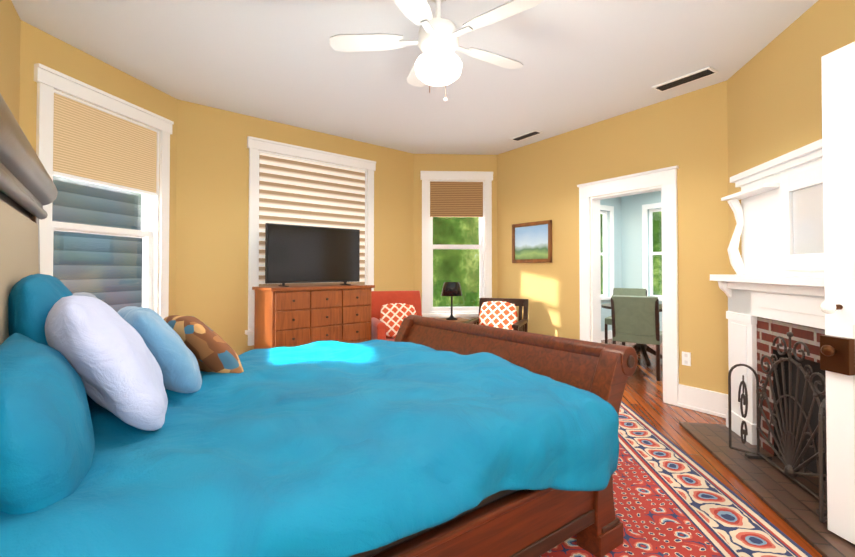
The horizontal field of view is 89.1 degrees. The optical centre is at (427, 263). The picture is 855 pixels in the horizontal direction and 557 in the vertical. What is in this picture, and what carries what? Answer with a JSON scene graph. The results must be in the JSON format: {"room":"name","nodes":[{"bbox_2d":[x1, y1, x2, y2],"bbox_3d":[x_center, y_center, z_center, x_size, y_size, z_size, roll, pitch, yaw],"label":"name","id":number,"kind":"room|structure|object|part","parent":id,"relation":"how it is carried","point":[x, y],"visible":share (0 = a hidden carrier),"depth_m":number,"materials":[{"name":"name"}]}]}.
{"room":"bedroom","nodes":[
{"label":"bedroom","id":0,"kind":"room"},
{"bbox_2d":[0,0,20,123],"bbox_3d":[-1.512,-0.161,0.955,0.150,2.840,4.500,1,-1,-33],"label":"wall","id":1,"kind":"structure","parent":0,"point":[10,26],"depth_m":2.57,"materials":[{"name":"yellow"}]},
{"bbox_2d":[19,20,176,315],"bbox_3d":[-2.546,-0.125,3.415,0.150,2.840,1.619,0,-1,11],"label":"wall","id":2,"kind":"structure","parent":0,"point":[37,45],"depth_m":3.24,"materials":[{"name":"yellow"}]},
{"bbox_2d":[34,63,173,318],"bbox_3d":[-2.512,-0.233,3.405,0.220,2.135,1.170,0,-1,11],"label":"window","id":3,"kind":"structure","parent":2,"relation":"in","point":[78,139],"depth_m":3.38,"materials":[{"name":"white wood"}]},
{"bbox_2d":[175,99,413,354],"bbox_3d":[-1.319,-0.101,5.061,3.181,2.840,0.150,1,-1,-42],"label":"wall","id":4,"kind":"structure","parent":0,"point":[212,199],"depth_m":4.38,"materials":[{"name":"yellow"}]},
{"bbox_2d":[245,136,375,345],"bbox_3d":[-1.300,-0.219,5.033,1.610,2.155,0.220,1,-1,-42],"label":"window","id":5,"kind":"structure","parent":4,"relation":"in","point":[287,187],"depth_m":4.91,"materials":[{"name":"white wood"}]},
{"bbox_2d":[11,0,817,154],"bbox_3d":[-0.050,-1.619,2.489,5.504,0.120,7.517,0,-1,1],"label":"ceiling","id":6,"kind":"structure","parent":0,"point":[586,62],"depth_m":3.27,"materials":[{"name":"white paint"}]},
{"bbox_2d":[330,0,543,100],"bbox_3d":[0.019,-1.229,2.479,1.172,0.660,1.201,0,-1,1],"label":"ceiling fan","id":7,"kind":"object","parent":6,"relation":"hanging from","point":[438,62],"visible":1,"depth_m":2.40,"materials":[{"name":"white plastic"}]},
{"bbox_2d":[510,130,542,140],"bbox_3d":[1.172,-1.511,5.156,0.130,0.016,0.400,1,-1,-33],"label":"ceiling vent","id":8,"kind":"object","parent":6,"relation":"in","point":[526,135],"visible":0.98,"depth_m":5.13,"materials":[{"name":"white"}]},
{"bbox_2d":[652,66,718,91],"bbox_3d":[2.150,-1.533,3.640,0.150,0.016,0.460,1,-1,-33],"label":"ceiling vent","id":9,"kind":"object","parent":6,"relation":"in","point":[689,77],"visible":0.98,"depth_m":3.61,"materials":[{"name":"white"}]},
{"bbox_2d":[413,154,497,313],"bbox_3d":[0.385,-0.087,6.066,1.463,2.840,0.150,0,-1,-3],"label":"wall","id":10,"kind":"structure","parent":0,"point":[451,162],"depth_m":6.00,"materials":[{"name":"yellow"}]},
{"bbox_2d":[420,171,492,319],"bbox_3d":[0.402,-0.205,6.034,1.025,2.115,0.220,0,-1,-3],"label":"window","id":11,"kind":"structure","parent":10,"relation":"in","point":[465,194],"depth_m":6.00,"materials":[{"name":"white wood"}]},
{"bbox_2d":[600,197,621,330],"bbox_3d":[2.235,-0.070,7.237,3.150,2.840,0.150,1,-1,-33],"label":"wall","id":12,"kind":"structure","parent":0,"point":[616,204],"depth_m":7.94,"materials":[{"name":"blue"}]},
{"bbox_2d":[601,330,611,339],"bbox_3d":[2.283,1.274,7.143,3.150,0.150,0.028,1,-1,-33],"label":"baseboard","id":13,"kind":"structure","parent":12,"relation":"attached to","point":[603,334],"depth_m":7.70,"materials":[{"name":"white"}]},
{"bbox_2d":[600,205,613,301],"bbox_3d":[2.474,-0.173,7.329,2.130,1.730,0.140,1,-1,-33],"label":"sunroom window","id":14,"kind":"structure","parent":12,"relation":"in","point":[605,208],"depth_m":7.86,"materials":[{"name":"white wood"}]},
{"bbox_2d":[497,81,728,393],"bbox_3d":[1.810,-0.104,4.872,0.150,2.840,3.143,1,-1,-33],"label":"wall","id":15,"kind":"structure","parent":0,"point":[686,133],"depth_m":4.29,"materials":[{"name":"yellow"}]},
{"bbox_2d":[512,220,551,262],"bbox_3d":[1.306,-0.260,5.478,0.026,0.510,0.660,1,-1,-33],"label":"picture frame","id":16,"kind":"object","parent":15,"relation":"attached to","point":[531,242],"visible":0.98,"depth_m":5.45,"materials":[{"name":"brown wood"}]},
{"bbox_2d":[577,166,678,405],"bbox_3d":[2.066,0.212,4.463,0.215,2.195,1.090,1,-1,-33],"label":"door frame","id":17,"kind":"structure","parent":15,"relation":"attached to","point":[664,180],"depth_m":4.26,"materials":[{"name":"white wood"}]},
{"bbox_2d":[682,351,690,365],"bbox_3d":[2.332,0.862,3.913,0.010,0.120,0.075,1,-1,-33],"label":"electrical outlet plate","id":18,"kind":"object","parent":15,"relation":"attached to","point":[686,358],"visible":1,"depth_m":3.91,"materials":[{"name":"white plastic"}]},
{"bbox_2d":[678,384,727,417],"bbox_3d":[1.736,1.215,4.804,0.028,0.200,2.843,1,-1,-33],"label":"baseboard","id":19,"kind":"structure","parent":15,"relation":"attached to","point":[714,403],"depth_m":3.78,"materials":[{"name":"white wood"}]},
{"bbox_2d":[621,191,661,330],"bbox_3d":[4.710,-0.081,6.467,0.150,2.840,4.150,1,-1,-33],"label":"wall","id":20,"kind":"structure","parent":0,"point":[631,220],"depth_m":7.83,"materials":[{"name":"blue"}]},
{"bbox_2d":[642,202,661,300],"bbox_3d":[4.185,-0.176,7.170,0.140,1.730,1.280,1,-1,-33],"label":"sunroom window","id":21,"kind":"structure","parent":20,"relation":"in","point":[651,207],"depth_m":7.63,"materials":[{"name":"white wood"}]},
{"bbox_2d":[601,339,822,556],"bbox_3d":[0.983,1.362,3.900,14.000,0.120,14.000,0,-1,1],"label":"floor","id":22,"kind":"structure","parent":0,"point":[642,397],"depth_m":3.56,"materials":[{"name":"brown wood"}]},
{"bbox_2d":[252,284,374,348],"bbox_3d":[-1.181,0.777,4.606,1.170,1.070,0.494,1,-1,-42],"label":"dresser","id":23,"kind":"object","parent":22,"relation":"on","point":[294,316],"visible":0.42,"depth_m":4.35,"materials":[{"name":"brown wood"}]},
{"bbox_2d":[265,223,359,286],"bbox_3d":[-1.197,-0.075,4.667,1.080,0.634,0.200,1,-1,-42],"label":"flat-screen tv","id":24,"kind":"object","parent":23,"relation":"on","point":[302,254],"visible":1,"depth_m":4.61,"materials":[{"name":"black plastic"}]},
{"bbox_2d":[0,94,636,556],"bbox_3d":[-0.493,0.432,2.071,2.395,1.714,2.025,1,-1,-37],"label":"bed","id":25,"kind":"object","parent":22,"relation":"on","point":[134,432],"visible":1,"depth_m":1.35,"materials":[{"name":"blue fabric"}]},
{"bbox_2d":[73,292,97,298],"bbox_3d":[-1.437,0.341,1.889,0.188,0.455,0.525,-22,11,-29],"label":"pillow","id":26,"kind":"object","parent":25,"relation":"on","point":[79,293],"depth_m":1.81,"materials":[{"name":"white fabric"}]},
{"bbox_2d":[164,315,243,372],"bbox_3d":[-1.047,0.397,2.001,0.480,0.392,0.167,-1,37,37],"label":"pillow","id":27,"kind":"object","parent":25,"relation":"on","point":[212,354],"depth_m":1.85,"materials":[{"name":"brown fabric"}]},
{"bbox_2d":[0,339,618,556],"bbox_3d":[-0.562,0.682,2.017,2.042,0.429,2.025,1,-1,-37],"label":"duvet","id":28,"kind":"object","parent":25,"relation":"on","point":[371,448],"depth_m":1.30,"materials":[{"name":"blue fabric"}]},
{"bbox_3d":[-0.563,0.850,2.021,2.010,0.370,1.650,1,-1,-37],"label":"mattress","id":29,"kind":"part","parent":25,"relation":"part of","materials":[{"name":"black"}]},
{"bbox_2d":[371,290,421,340],"bbox_3d":[-0.328,0.829,5.100,0.667,0.980,0.730,0,-1,-17],"label":"armchair","id":30,"kind":"object","parent":22,"relation":"on","point":[391,311],"visible":0.5,"depth_m":5.14,"materials":[{"name":"red fabric"}]},
{"bbox_2d":[380,303,416,337],"bbox_3d":[-0.335,0.673,5.126,0.459,0.412,0.148,0,-19,-17],"label":"pillow","id":31,"kind":"object","parent":30,"relation":"on","point":[393,314],"depth_m":5.08,"materials":[{"name":"orange fabric"}]},
{"bbox_2d":[437,318,468,321],"bbox_3d":[0.304,1.017,5.435,0.460,0.615,0.460,0,-1,1],"label":"round side table","id":32,"kind":"object","parent":22,"relation":"on","point":[461,320],"visible":0.08,"depth_m":5.47,"materials":[{"name":"brown wood"}]},
{"bbox_2d":[441,282,461,319],"bbox_3d":[0.304,0.473,5.442,0.270,0.470,0.270,0,-1,1],"label":"table lamp","id":33,"kind":"object","parent":32,"relation":"on","point":[451,289],"visible":1,"depth_m":5.36,"materials":[{"name":"black"}]},
{"bbox_2d":[463,298,528,331],"bbox_3d":[0.810,0.874,5.039,0.620,0.891,0.703,0,-1,23],"label":"armchair","id":34,"kind":"object","parent":22,"relation":"on","point":[498,312],"visible":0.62,"depth_m":5.06,"materials":[{"name":"fabric"}]},
{"bbox_2d":[479,301,517,329],"bbox_3d":[0.822,0.642,5.068,0.459,0.412,0.148,0,-21,23],"label":"pillow","id":35,"kind":"object","parent":34,"relation":"on","point":[498,314],"depth_m":5.02,"materials":[{"name":"orange fabric"}]},
{"bbox_2d":[605,288,646,353],"bbox_3d":[3.091,0.872,6.753,0.500,0.944,0.572,-1,-1,37],"label":"chair","id":36,"kind":"object","parent":22,"relation":"on","point":[629,292],"visible":0.35,"depth_m":6.86,"materials":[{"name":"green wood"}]},
{"bbox_2d":[611,295,662,380],"bbox_3d":[2.508,0.848,5.146,0.500,0.944,0.572,-1,-1,37],"label":"chair","id":37,"kind":"object","parent":22,"relation":"on","point":[635,319],"visible":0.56,"depth_m":4.94,"materials":[{"name":"green fabric"}]},
{"bbox_2d":[632,344,662,366],"bbox_3d":[2.896,1.214,5.888,0.558,0.225,0.558,1,-1,-33],"label":"sunroom table leg","id":38,"kind":"object","parent":22,"relation":"on","point":[643,350],"visible":0.46,"depth_m":5.81,"materials":[{"name":"brown wood"}]},
{"bbox_2d":[601,303,661,350],"bbox_3d":[2.896,0.885,5.893,1.000,0.612,1.000,1,-1,-33],"label":"table","id":39,"kind":"object","parent":38,"relation":"on","point":[607,306],"visible":0.25,"depth_m":5.85,"materials":[{"name":"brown wood"}]},
{"bbox_2d":[539,401,812,556],"bbox_3d":[0.366,1.279,2.739,2.700,0.012,3.980,0,-1,4],"label":"rug","id":40,"kind":"object","parent":22,"relation":"on","point":[671,499],"visible":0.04,"depth_m":2.21,"materials":[{"name":"red fabric"}]},
{"bbox_2d":[679,422,854,556],"bbox_3d":[2.088,1.273,2.585,0.470,0.020,1.760,0,-1,11],"label":"hearth","id":41,"kind":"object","parent":22,"relation":"on","point":[793,504],"depth_m":2.46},
{"bbox_2d":[728,332,827,522],"bbox_3d":[2.056,0.827,2.496,0.198,0.866,0.896,0,-1,11],"label":"fire screen","id":42,"kind":"object","parent":41,"relation":"on","point":[790,445],"visible":0.83,"depth_m":2.49,"materials":[{"name":"grey metal"}]},
{"bbox_2d":[710,139,826,480],"bbox_3d":[2.221,0.296,2.635,0.218,1.975,1.720,0,-1,11],"label":"fireplace mantel","id":43,"kind":"object","parent":22,"relation":"on","point":[772,288],"visible":0.69,"depth_m":2.85,"materials":[{"name":"white wood"}]},
{"bbox_2d":[727,0,854,273],"bbox_3d":[2.142,-0.157,1.242,0.150,2.840,5.160,0,-1,11],"label":"wall","id":44,"kind":"structure","parent":0,"point":[774,98],"depth_m":2.90,"materials":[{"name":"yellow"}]},
{"bbox_2d":[820,41,854,544],"bbox_3d":[1.945,0.126,1.585,0.224,2.215,0.918,0,-1,-8],"label":"door leaf","id":45,"kind":"structure","parent":44,"relation":"in","point":[837,345],"depth_m":1.96,"materials":[{"name":"white wood"}]},
{"label":"outside","id":46,"kind":"structure","parent":0,"visible":0},
{"bbox_2d":[653,212,661,294],"bbox_3d":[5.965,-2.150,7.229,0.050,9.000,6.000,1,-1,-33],"label":"trees","id":47,"kind":"object","parent":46,"point":[657,261],"depth_m":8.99,"materials":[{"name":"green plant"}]},
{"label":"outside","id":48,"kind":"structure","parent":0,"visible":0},
{"bbox_2d":[52,176,142,311],"bbox_3d":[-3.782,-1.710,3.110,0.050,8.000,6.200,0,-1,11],"label":"window glass","id":49,"kind":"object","parent":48,"point":[113,242],"depth_m":4.58,"materials":[{"name":"clear glass"}]},
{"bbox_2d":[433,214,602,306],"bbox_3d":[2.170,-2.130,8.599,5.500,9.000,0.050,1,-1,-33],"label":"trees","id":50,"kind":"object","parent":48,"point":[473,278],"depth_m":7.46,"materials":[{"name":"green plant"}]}
]}

